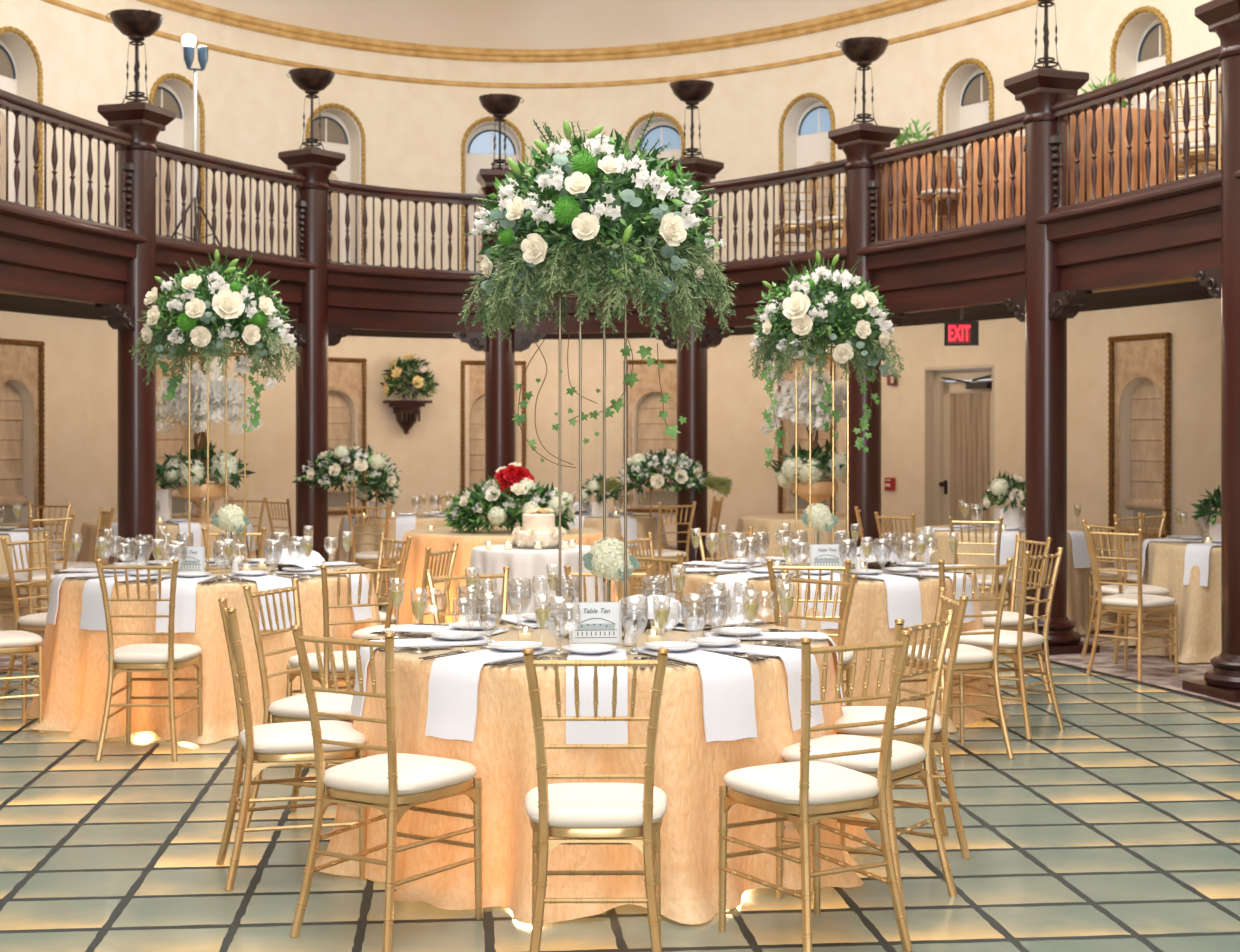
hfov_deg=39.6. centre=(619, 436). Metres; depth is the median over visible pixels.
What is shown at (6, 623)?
tablecloth
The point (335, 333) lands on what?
bracket
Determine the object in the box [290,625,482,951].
chair
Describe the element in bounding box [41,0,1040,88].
trim
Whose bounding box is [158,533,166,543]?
glass
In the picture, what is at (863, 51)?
lamp
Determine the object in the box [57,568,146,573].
napkin
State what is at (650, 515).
stand
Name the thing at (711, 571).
spoon
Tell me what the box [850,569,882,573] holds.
plate
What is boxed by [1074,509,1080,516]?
glass
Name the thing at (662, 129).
window
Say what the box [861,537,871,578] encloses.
glass
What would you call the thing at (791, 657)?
napkin
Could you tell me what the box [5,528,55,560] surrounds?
napkin
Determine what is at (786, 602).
glass
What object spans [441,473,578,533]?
floral arrangement
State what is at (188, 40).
stand
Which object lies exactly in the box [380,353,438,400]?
flowers
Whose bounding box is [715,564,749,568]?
plate
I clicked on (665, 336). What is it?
bracket
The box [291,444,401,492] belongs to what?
centrepiece
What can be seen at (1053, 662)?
trim
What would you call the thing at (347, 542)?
glass
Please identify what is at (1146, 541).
napkin
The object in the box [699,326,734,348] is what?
bracket
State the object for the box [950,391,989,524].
curtain
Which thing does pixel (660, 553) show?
seat cushion
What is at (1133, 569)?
seat cushion
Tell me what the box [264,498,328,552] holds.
chair
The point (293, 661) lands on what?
seat cushion
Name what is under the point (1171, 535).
napkin
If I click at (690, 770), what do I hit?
tablecloth
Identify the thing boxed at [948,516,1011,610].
chair
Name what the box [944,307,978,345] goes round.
exit sign
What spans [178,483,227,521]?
bowl
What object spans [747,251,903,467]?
floral arrangement
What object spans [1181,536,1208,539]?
plate
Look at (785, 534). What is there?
glass
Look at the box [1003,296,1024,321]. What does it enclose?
bracket
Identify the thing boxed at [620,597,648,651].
water goblet
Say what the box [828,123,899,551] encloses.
column
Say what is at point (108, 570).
plate
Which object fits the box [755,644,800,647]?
knife
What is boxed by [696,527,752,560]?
chair
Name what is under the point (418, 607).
glass
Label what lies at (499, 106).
lamp
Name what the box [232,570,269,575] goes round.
plate
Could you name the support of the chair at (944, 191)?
on the floor
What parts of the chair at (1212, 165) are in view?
leg, rail, rail, seat frame, leg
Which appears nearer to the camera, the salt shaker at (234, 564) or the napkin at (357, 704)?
the napkin at (357, 704)
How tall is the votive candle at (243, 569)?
0.052 m
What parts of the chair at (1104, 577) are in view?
leg, seat frame, leg, rail, leg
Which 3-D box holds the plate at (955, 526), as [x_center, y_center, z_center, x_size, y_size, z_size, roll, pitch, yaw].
[2.715,0.711,13.636,0.193,0.017,0.193,0,0,-20]
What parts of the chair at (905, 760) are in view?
leg, seat frame, leg, rail, rail, rail, rail, leg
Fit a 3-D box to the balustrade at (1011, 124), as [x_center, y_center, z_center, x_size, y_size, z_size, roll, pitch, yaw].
[2.531,-1.941,13.199,0.179,0.782,2.069,0,0,-25]
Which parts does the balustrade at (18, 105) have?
rail rod, rail rod, rail rod, rail rod, rail, handrail, rail, rail rod, rail rod, rail rod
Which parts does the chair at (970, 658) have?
leg, leg, seat frame, leg, rail, rail, rail, rail, leg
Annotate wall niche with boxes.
[0,338,44,527]
[1108,332,1170,537]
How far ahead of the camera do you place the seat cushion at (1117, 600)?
10.76 m
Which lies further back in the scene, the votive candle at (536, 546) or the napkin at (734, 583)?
the votive candle at (536, 546)
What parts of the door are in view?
handle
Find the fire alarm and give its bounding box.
[887,375,897,385]
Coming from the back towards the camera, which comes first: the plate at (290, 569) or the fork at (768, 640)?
the plate at (290, 569)
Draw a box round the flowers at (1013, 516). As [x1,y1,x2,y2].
[979,471,1024,529]
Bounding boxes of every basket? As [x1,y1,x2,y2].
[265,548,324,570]
[276,564,311,570]
[573,502,591,514]
[618,594,688,629]
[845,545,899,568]
[861,561,890,568]
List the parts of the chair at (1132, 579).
leg, rail, leg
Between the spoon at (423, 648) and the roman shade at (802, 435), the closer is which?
the spoon at (423, 648)
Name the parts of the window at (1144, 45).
frame, pane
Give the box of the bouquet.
[494,462,534,506]
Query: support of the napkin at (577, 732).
on the tablecloth at (690, 770)
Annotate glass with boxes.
[14,510,20,517]
[71,534,81,559]
[96,545,105,556]
[103,536,112,547]
[152,547,162,559]
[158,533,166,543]
[201,502,206,509]
[223,547,233,566]
[237,532,243,561]
[302,536,312,576]
[304,533,312,543]
[343,531,352,550]
[390,590,403,636]
[409,588,426,652]
[421,493,426,504]
[465,568,478,598]
[534,596,550,635]
[546,565,558,612]
[653,595,669,636]
[672,567,685,590]
[691,529,700,566]
[707,534,718,573]
[719,532,727,542]
[743,603,758,621]
[776,574,789,629]
[779,584,794,639]
[780,537,790,556]
[781,530,789,540]
[851,531,859,541]
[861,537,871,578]
[915,536,925,555]
[923,527,932,544]
[949,540,957,551]
[959,504,964,511]
[962,509,968,530]
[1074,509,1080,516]
[1173,515,1181,538]
[1179,518,1186,526]
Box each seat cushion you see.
[0,571,56,582]
[0,630,42,647]
[18,612,46,626]
[54,562,95,571]
[55,554,63,560]
[107,644,201,662]
[239,720,365,753]
[268,692,354,719]
[275,544,295,550]
[288,651,355,672]
[323,753,476,794]
[352,551,399,559]
[352,625,398,638]
[379,611,394,623]
[525,783,667,827]
[637,549,685,557]
[723,761,878,804]
[772,220,811,227]
[781,734,926,771]
[816,216,842,221]
[834,706,940,734]
[843,651,853,663]
[907,644,992,663]
[921,188,960,195]
[959,629,1044,647]
[976,574,1011,585]
[981,611,1034,625]
[1090,567,1135,577]
[1096,584,1169,594]
[1101,594,1175,607]
[1127,574,1137,582]
[1174,141,1220,150]
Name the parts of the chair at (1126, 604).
leg, rail, rail, rail, rail, leg, seat frame, leg, leg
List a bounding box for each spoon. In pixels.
[54,572,85,572]
[370,633,414,635]
[379,647,431,651]
[506,658,540,665]
[694,571,718,572]
[734,651,767,658]
[774,643,814,647]
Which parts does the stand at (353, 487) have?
rod, rod, frame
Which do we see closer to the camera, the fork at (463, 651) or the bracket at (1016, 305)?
the fork at (463, 651)
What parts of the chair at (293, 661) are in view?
leg, seat frame, leg, rail, rail, rail, leg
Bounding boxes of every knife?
[373,632,430,635]
[377,646,449,649]
[380,631,427,633]
[380,647,453,649]
[475,617,501,623]
[478,616,507,622]
[488,656,538,665]
[496,656,546,665]
[718,651,764,660]
[733,655,757,660]
[748,644,800,648]
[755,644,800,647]
[764,630,816,631]
[786,631,816,631]
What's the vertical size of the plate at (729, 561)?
0.017 m
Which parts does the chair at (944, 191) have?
leg, seat frame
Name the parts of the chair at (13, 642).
seat frame, leg, leg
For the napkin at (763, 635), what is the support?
on the tablecloth at (690, 770)
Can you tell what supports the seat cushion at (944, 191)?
on the chair at (944, 191)
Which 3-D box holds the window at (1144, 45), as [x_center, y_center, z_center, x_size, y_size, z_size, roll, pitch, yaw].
[4.548,-2.638,14.749,0.282,2.075,0.753,0,0,-24]
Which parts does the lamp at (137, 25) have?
tie rod, stem, lamp shade, tie rod, tie rod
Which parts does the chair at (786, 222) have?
leg, seat frame, rail, rail, leg, leg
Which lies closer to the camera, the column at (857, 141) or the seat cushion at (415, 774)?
the seat cushion at (415, 774)
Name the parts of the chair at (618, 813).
leg, leg, rail, rail, rail, rail, seat frame, leg, leg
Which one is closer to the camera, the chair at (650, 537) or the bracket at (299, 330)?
the chair at (650, 537)
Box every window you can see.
[0,26,42,208]
[148,73,204,242]
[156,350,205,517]
[305,103,365,263]
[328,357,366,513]
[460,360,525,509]
[461,116,525,270]
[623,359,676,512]
[625,112,685,268]
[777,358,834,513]
[779,93,835,254]
[937,58,993,184]
[1110,6,1171,134]
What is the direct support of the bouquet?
on the floral arrangement at (465, 507)
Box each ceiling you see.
[0,277,1197,299]
[191,0,888,49]
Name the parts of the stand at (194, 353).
rod, rod, frame, plate, frame, rod, rod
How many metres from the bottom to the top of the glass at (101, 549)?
0.216 m
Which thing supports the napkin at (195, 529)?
on the tablecloth at (88, 529)
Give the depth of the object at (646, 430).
19.56 m
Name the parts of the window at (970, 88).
frame, pane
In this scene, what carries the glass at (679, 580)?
on the tablecloth at (690, 770)
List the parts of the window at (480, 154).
pane, frame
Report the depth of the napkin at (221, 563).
9.81 m
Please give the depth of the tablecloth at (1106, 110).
12.35 m
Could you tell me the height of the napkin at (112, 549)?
0.274 m
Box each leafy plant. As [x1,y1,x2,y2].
[894,119,936,146]
[1080,70,1133,108]
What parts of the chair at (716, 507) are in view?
leg, leg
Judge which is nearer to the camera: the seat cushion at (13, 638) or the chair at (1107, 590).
the seat cushion at (13, 638)
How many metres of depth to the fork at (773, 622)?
6.63 m
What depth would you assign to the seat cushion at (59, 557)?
14.71 m
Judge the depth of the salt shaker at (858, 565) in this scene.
9.29 m
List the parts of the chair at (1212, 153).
leg, rail, rail, rail, rail, seat frame, leg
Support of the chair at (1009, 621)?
on the floor at (1117, 829)
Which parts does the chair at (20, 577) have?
seat frame, leg, leg, rail, rail, rail, rail, leg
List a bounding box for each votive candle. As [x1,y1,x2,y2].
[159,563,169,572]
[241,564,251,570]
[257,561,265,568]
[485,543,492,548]
[504,543,511,548]
[517,627,532,640]
[534,543,541,548]
[552,617,566,628]
[561,543,568,548]
[568,541,575,547]
[646,630,661,642]
[650,621,664,632]
[785,557,794,564]
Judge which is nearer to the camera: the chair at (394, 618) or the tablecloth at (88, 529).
the chair at (394, 618)
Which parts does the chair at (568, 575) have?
leg, rail, leg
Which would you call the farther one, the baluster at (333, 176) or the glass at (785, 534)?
the baluster at (333, 176)
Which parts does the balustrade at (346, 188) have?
rail rod, rail rod, rail rod, rail rod, rail, rail, handrail, rail rod, rail rod, rail rod, rail rod, rail rod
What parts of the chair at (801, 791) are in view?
leg, seat frame, leg, leg, rail, rail, rail, rail, leg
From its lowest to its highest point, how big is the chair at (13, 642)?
0.939 m
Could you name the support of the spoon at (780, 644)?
on the tablecloth at (690, 770)
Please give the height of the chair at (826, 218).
0.939 m
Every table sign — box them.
[171,546,204,572]
[569,602,621,644]
[809,544,842,571]
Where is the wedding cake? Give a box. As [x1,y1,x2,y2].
[511,507,565,548]
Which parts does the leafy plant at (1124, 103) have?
pot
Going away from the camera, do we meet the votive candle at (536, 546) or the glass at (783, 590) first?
the glass at (783, 590)
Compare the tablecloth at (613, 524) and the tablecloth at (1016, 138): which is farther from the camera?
the tablecloth at (613, 524)
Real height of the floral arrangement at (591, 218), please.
1.281 m
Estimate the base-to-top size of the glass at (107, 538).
0.216 m
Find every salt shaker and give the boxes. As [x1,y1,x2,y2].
[231,556,238,573]
[624,617,635,645]
[855,554,862,568]
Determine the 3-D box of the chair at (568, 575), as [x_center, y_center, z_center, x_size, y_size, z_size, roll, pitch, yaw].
[-0.057,1.034,7.348,0.409,0.939,0.489,0,0,1]
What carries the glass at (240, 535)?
on the tablecloth at (75, 661)
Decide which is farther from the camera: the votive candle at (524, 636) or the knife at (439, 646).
the votive candle at (524, 636)
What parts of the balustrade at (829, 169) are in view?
rail rod, rail rod, rail rod, rail rod, handrail, rail, rail rod, rail, rail rod, rail rod, rail rod, rail rod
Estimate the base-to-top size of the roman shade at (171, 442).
1.065 m
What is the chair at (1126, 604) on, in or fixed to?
on the floor at (1156, 670)
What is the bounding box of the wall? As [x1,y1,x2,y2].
[0,0,1220,567]
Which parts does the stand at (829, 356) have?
rod, rod, rod, rod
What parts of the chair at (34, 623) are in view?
leg, rail, rail, rail, seat frame, rail, leg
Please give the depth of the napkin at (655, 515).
15.97 m
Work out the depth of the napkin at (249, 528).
14.96 m
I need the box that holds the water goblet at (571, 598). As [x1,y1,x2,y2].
[545,598,573,653]
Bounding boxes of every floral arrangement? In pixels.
[130,247,299,432]
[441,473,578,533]
[457,111,737,467]
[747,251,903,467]
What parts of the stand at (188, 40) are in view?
leg, lit globe, leg, leg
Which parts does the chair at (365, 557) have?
leg, rail, rail, rail, seat frame, leg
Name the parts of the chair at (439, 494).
leg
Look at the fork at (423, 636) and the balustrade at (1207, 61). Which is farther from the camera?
the balustrade at (1207, 61)
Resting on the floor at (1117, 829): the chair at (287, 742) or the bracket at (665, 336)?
the chair at (287, 742)
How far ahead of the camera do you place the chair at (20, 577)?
12.57 m
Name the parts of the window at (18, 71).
pane, frame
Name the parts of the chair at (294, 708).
leg, rail, rail, rail, rail, leg, seat frame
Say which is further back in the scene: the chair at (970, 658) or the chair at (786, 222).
the chair at (786, 222)
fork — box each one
[366,636,425,639]
[418,650,462,658]
[423,651,467,659]
[642,657,678,666]
[649,657,686,665]
[714,652,772,657]
[732,622,772,626]
[738,622,777,626]
[766,639,826,640]
[768,640,829,641]
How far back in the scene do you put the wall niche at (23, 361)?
15.63 m
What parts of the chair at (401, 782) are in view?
leg, rail, rail, rail, rail, leg, seat frame, leg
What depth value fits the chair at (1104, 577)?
12.99 m
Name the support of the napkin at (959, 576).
on the tablecloth at (867, 623)
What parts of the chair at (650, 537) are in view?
rail, leg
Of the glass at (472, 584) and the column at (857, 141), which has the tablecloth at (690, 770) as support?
the glass at (472, 584)
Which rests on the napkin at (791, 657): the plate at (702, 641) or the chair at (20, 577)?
the plate at (702, 641)
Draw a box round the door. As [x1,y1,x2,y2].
[924,364,994,525]
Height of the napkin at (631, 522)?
0.274 m
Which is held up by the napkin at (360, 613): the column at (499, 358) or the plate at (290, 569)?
the plate at (290, 569)
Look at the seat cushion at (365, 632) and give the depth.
8.96 m
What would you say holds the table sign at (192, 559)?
on the tablecloth at (75, 661)
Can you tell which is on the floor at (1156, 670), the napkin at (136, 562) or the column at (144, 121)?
the column at (144, 121)
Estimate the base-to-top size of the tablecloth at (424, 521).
0.757 m
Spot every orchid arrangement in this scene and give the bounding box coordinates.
[156,357,263,521]
[760,363,846,507]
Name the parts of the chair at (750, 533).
leg, rail, rail, leg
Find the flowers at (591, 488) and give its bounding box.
[582,473,622,516]
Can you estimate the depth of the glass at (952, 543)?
9.28 m
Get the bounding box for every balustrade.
[0,89,134,232]
[156,141,306,260]
[328,179,486,273]
[699,159,846,265]
[867,112,1024,245]
[1049,46,1220,212]
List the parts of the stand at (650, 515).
frame, rod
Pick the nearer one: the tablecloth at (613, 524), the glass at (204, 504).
the glass at (204, 504)
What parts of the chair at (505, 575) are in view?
leg, rail, rail, leg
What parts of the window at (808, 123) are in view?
frame, pane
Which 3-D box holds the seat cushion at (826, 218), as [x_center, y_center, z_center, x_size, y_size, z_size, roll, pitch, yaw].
[2.021,-2.033,16.135,0.409,0.057,0.422,0,0,23]
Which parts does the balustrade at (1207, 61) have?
rail rod, rail rod, rail rod, rail rod, rail, handrail, rail, rail rod, rail rod, rail rod, rail rod, rail rod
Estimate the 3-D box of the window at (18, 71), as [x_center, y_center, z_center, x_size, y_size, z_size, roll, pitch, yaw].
[-5.534,-2.638,15.467,0.282,2.075,0.753,0,0,20]
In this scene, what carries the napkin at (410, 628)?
on the tablecloth at (690, 770)
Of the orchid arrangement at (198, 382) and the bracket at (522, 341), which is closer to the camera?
the orchid arrangement at (198, 382)
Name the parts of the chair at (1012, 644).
leg, seat frame, leg, rail, rail, rail, rail, leg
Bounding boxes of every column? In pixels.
[97,102,174,562]
[278,147,345,560]
[476,169,522,525]
[658,157,723,595]
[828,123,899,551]
[1004,68,1099,655]
[1182,0,1239,702]
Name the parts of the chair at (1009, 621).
seat frame, leg, rail, rail, leg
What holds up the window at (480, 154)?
in the wall
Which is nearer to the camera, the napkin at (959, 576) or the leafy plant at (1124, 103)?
the napkin at (959, 576)
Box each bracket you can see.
[95,303,134,330]
[283,322,306,345]
[328,326,352,345]
[383,400,431,434]
[453,332,486,351]
[514,333,545,351]
[650,329,676,348]
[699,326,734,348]
[873,312,904,329]
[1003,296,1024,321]
[1049,290,1092,320]
[1193,267,1220,298]
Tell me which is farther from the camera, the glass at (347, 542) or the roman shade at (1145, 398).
the roman shade at (1145, 398)
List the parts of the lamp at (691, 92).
tie rod, stem, lamp shade, tie rod, tie rod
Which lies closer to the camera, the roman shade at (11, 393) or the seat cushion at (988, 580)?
the seat cushion at (988, 580)
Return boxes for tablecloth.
[0,530,55,630]
[20,561,381,743]
[76,518,255,563]
[315,619,875,924]
[334,513,448,602]
[392,526,617,624]
[462,544,606,620]
[567,513,672,598]
[674,559,1010,731]
[731,513,896,558]
[840,154,960,247]
[911,524,1128,634]
[954,136,1024,227]
[1067,108,1178,204]
[1119,537,1221,662]
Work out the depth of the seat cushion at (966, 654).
8.07 m
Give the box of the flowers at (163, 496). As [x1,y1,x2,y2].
[156,463,179,521]
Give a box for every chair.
[0,514,75,635]
[0,534,50,702]
[0,630,43,732]
[28,502,71,560]
[54,506,113,571]
[95,559,202,760]
[202,528,265,559]
[216,598,366,890]
[230,497,265,557]
[243,578,354,827]
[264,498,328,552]
[286,561,401,769]
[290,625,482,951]
[346,503,399,611]
[349,543,457,690]
[375,533,411,624]
[425,566,509,623]
[438,493,453,510]
[522,648,668,951]
[564,565,652,602]
[621,532,657,594]
[628,553,683,605]
[633,501,696,594]
[668,496,723,566]
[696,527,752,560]
[718,630,912,951]
[766,559,853,705]
[772,171,818,256]
[775,609,956,919]
[781,570,856,655]
[810,173,846,250]
[834,587,970,858]
[854,506,864,545]
[874,512,915,560]
[896,558,1013,762]
[921,132,962,231]
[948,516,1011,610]
[949,547,1064,739]
[981,533,1052,702]
[1081,520,1172,663]
[1086,527,1177,680]
[1088,511,1166,624]
[1112,512,1143,640]
[1159,95,1220,175]
[1169,73,1220,180]
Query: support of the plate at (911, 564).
on the napkin at (923, 566)
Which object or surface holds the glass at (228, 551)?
on the tablecloth at (75, 661)
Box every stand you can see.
[171,34,219,245]
[188,352,246,572]
[349,486,380,517]
[556,289,628,638]
[627,485,651,517]
[795,353,848,565]
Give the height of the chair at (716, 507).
0.939 m
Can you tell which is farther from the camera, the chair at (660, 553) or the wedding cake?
the chair at (660, 553)
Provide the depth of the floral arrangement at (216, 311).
9.18 m
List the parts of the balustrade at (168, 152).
rail rod, rail rod, rail rod, rail rod, rail rod, rail, handrail, rail, rail rod, rail rod, rail rod, rail rod, rail rod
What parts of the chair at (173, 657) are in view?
leg, leg, rail, rail, rail, rail, seat frame, leg, leg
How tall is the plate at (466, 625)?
0.017 m
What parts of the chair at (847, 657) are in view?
leg, rail, rail, rail, rail, leg, seat frame, leg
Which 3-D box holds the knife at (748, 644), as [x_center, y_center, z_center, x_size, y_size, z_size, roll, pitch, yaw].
[0.551,0.727,5.959,0.253,0.006,0.021,0,0,35]
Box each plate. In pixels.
[0,526,16,529]
[103,569,135,572]
[116,564,141,565]
[128,570,163,575]
[144,560,170,564]
[167,519,187,521]
[177,572,211,576]
[205,558,224,562]
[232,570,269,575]
[247,558,267,562]
[282,567,317,571]
[397,513,416,515]
[419,513,438,514]
[429,511,445,513]
[431,631,484,639]
[448,621,498,629]
[488,641,544,650]
[522,614,568,621]
[561,644,617,653]
[642,641,698,651]
[679,617,722,625]
[685,637,740,646]
[712,627,763,635]
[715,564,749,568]
[721,559,754,563]
[749,568,781,572]
[761,557,793,560]
[798,570,830,574]
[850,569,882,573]
[883,567,918,571]
[893,561,927,566]
[953,525,973,527]
[995,527,1019,529]
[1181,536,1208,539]
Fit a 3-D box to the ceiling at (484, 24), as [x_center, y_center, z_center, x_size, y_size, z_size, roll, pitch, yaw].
[-0.058,-5.350,6.900,12.893,1.900,25.727,0,0,0]
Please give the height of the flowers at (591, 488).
0.420 m
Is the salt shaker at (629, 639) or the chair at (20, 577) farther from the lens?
the chair at (20, 577)
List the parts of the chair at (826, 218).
leg, seat frame, rail, leg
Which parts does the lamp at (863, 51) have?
tie rod, tie rod, stem, lamp shade, tie rod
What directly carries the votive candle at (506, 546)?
on the tablecloth at (525, 565)
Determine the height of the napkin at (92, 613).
0.249 m
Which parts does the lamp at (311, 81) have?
tie rod, tie rod, stem, lamp shade, tie rod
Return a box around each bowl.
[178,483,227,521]
[792,481,837,507]
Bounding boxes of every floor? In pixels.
[0,602,1239,951]
[0,615,1239,705]
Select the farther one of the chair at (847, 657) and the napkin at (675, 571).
the napkin at (675, 571)
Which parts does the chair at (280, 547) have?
leg, rail, leg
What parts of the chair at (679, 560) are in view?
leg, rail, rail, leg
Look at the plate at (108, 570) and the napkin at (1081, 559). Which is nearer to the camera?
the plate at (108, 570)
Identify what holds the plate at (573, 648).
on the napkin at (577, 732)
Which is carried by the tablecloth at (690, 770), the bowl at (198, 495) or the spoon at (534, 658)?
the spoon at (534, 658)
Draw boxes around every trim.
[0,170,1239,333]
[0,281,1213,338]
[0,602,1239,709]
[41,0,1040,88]
[137,0,945,62]
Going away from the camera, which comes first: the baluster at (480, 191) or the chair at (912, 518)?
the chair at (912, 518)
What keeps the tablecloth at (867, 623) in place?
on the banquet table
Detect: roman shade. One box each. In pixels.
[0,382,23,495]
[157,398,187,488]
[328,391,350,484]
[470,396,484,482]
[638,393,676,482]
[794,402,826,480]
[1130,379,1161,498]
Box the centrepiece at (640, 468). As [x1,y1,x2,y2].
[597,449,732,496]
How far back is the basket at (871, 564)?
9.56 m
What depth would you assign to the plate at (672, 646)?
5.87 m
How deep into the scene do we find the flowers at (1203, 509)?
11.78 m
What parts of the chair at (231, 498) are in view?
rail, leg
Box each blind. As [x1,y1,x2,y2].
[0,112,5,199]
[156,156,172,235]
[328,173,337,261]
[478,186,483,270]
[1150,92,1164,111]
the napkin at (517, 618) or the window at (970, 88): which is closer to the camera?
the napkin at (517, 618)
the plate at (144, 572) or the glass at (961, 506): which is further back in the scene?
the glass at (961, 506)
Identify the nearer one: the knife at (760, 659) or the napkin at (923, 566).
the knife at (760, 659)
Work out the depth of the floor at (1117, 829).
6.18 m
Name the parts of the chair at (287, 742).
rail, leg, leg, seat frame, leg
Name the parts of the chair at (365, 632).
leg, leg, rail, rail, rail, leg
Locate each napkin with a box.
[0,531,32,569]
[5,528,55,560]
[46,572,129,624]
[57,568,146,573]
[79,574,170,630]
[106,523,117,556]
[113,561,169,565]
[156,575,217,632]
[167,521,200,545]
[206,562,224,565]
[226,574,294,629]
[238,562,264,564]
[246,522,253,550]
[273,570,371,620]
[274,561,359,566]
[342,515,367,546]
[351,636,495,716]
[377,624,508,635]
[396,515,416,547]
[425,647,558,741]
[488,613,568,627]
[566,648,627,743]
[568,515,592,527]
[608,515,637,546]
[627,514,665,543]
[629,647,756,741]
[665,567,750,598]
[665,617,765,629]
[683,561,762,566]
[693,644,823,730]
[704,632,844,705]
[712,572,795,617]
[734,557,798,563]
[801,573,839,628]
[842,573,921,627]
[880,571,975,622]
[889,564,980,607]
[891,559,913,562]
[917,528,978,562]
[965,523,993,525]
[994,529,1019,568]
[1067,530,1090,567]
[1142,539,1204,577]
[1166,535,1192,537]
[1183,542,1220,586]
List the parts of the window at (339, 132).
pane, frame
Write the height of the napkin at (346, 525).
0.274 m
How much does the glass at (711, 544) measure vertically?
0.216 m
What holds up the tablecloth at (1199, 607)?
on the banquet table
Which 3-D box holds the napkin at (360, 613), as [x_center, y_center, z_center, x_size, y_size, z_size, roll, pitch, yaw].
[-1.589,0.844,9.201,0.499,0.249,0.193,0,0,18]
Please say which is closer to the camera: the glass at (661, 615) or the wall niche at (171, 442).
the glass at (661, 615)
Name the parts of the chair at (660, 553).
leg, rail, rail, rail, rail, leg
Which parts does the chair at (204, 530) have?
leg, rail, leg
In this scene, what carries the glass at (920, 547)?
on the tablecloth at (867, 623)
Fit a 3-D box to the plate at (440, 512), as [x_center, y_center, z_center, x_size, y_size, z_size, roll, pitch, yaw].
[-1.705,0.711,16.192,0.193,0.017,0.193,0,0,-20]
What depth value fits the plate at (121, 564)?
9.48 m
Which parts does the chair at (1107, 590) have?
leg, rail, rail, rail, leg, leg, leg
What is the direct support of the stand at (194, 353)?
on the tablecloth at (75, 661)
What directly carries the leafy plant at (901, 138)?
on the tablecloth at (843, 242)
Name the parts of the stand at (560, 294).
rod, rod, frame, plate, frame, rod, rod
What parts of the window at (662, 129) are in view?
gilt frame, frame, pane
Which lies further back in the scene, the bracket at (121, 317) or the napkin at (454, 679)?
the bracket at (121, 317)
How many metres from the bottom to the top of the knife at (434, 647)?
0.006 m
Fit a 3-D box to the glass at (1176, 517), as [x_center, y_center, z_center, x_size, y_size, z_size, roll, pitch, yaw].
[4.009,0.624,12.362,0.069,0.216,0.069,0,0,39]
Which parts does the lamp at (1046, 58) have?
tie rod, tie rod, stem, tie rod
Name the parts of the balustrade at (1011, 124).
rail rod, rail rod, rail rod, rail rod, rail rod, rail, handrail, rail, rail rod, rail rod, rail rod, rail rod, rail rod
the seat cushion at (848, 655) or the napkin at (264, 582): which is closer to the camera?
the seat cushion at (848, 655)
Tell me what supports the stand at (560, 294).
on the tablecloth at (690, 770)
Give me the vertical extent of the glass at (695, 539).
0.216 m
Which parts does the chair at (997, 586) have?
leg, rail, rail, rail, seat frame, leg, leg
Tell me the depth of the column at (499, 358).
16.42 m
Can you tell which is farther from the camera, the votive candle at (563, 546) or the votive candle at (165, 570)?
the votive candle at (563, 546)
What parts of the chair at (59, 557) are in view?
leg, rail, leg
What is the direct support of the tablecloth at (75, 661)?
on the banquet table
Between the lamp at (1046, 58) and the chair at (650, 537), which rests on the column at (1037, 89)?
the lamp at (1046, 58)
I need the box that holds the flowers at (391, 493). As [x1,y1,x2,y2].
[356,476,402,517]
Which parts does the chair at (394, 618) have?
leg, rail, rail, leg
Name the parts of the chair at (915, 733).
leg, seat frame, leg, rail, leg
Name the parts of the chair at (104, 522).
leg, leg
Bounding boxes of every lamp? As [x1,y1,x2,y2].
[106,9,163,103]
[287,67,334,149]
[479,93,523,168]
[669,80,713,157]
[836,37,888,124]
[1032,0,1061,69]
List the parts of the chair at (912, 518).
leg, rail, rail, rail, leg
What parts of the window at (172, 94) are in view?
pane, frame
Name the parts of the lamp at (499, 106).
tie rod, stem, lamp shade, tie rod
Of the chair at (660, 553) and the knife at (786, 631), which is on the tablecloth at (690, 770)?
the knife at (786, 631)
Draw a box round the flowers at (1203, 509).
[1191,483,1220,540]
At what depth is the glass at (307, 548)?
8.94 m
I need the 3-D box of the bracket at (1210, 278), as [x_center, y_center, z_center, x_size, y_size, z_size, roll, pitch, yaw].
[3.583,-0.907,10.312,0.168,0.190,0.310,0,0,-14]
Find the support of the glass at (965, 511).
on the tablecloth at (1077, 578)
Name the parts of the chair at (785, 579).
leg, rail, rail, leg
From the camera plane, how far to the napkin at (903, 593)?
8.75 m
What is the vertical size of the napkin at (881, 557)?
0.126 m

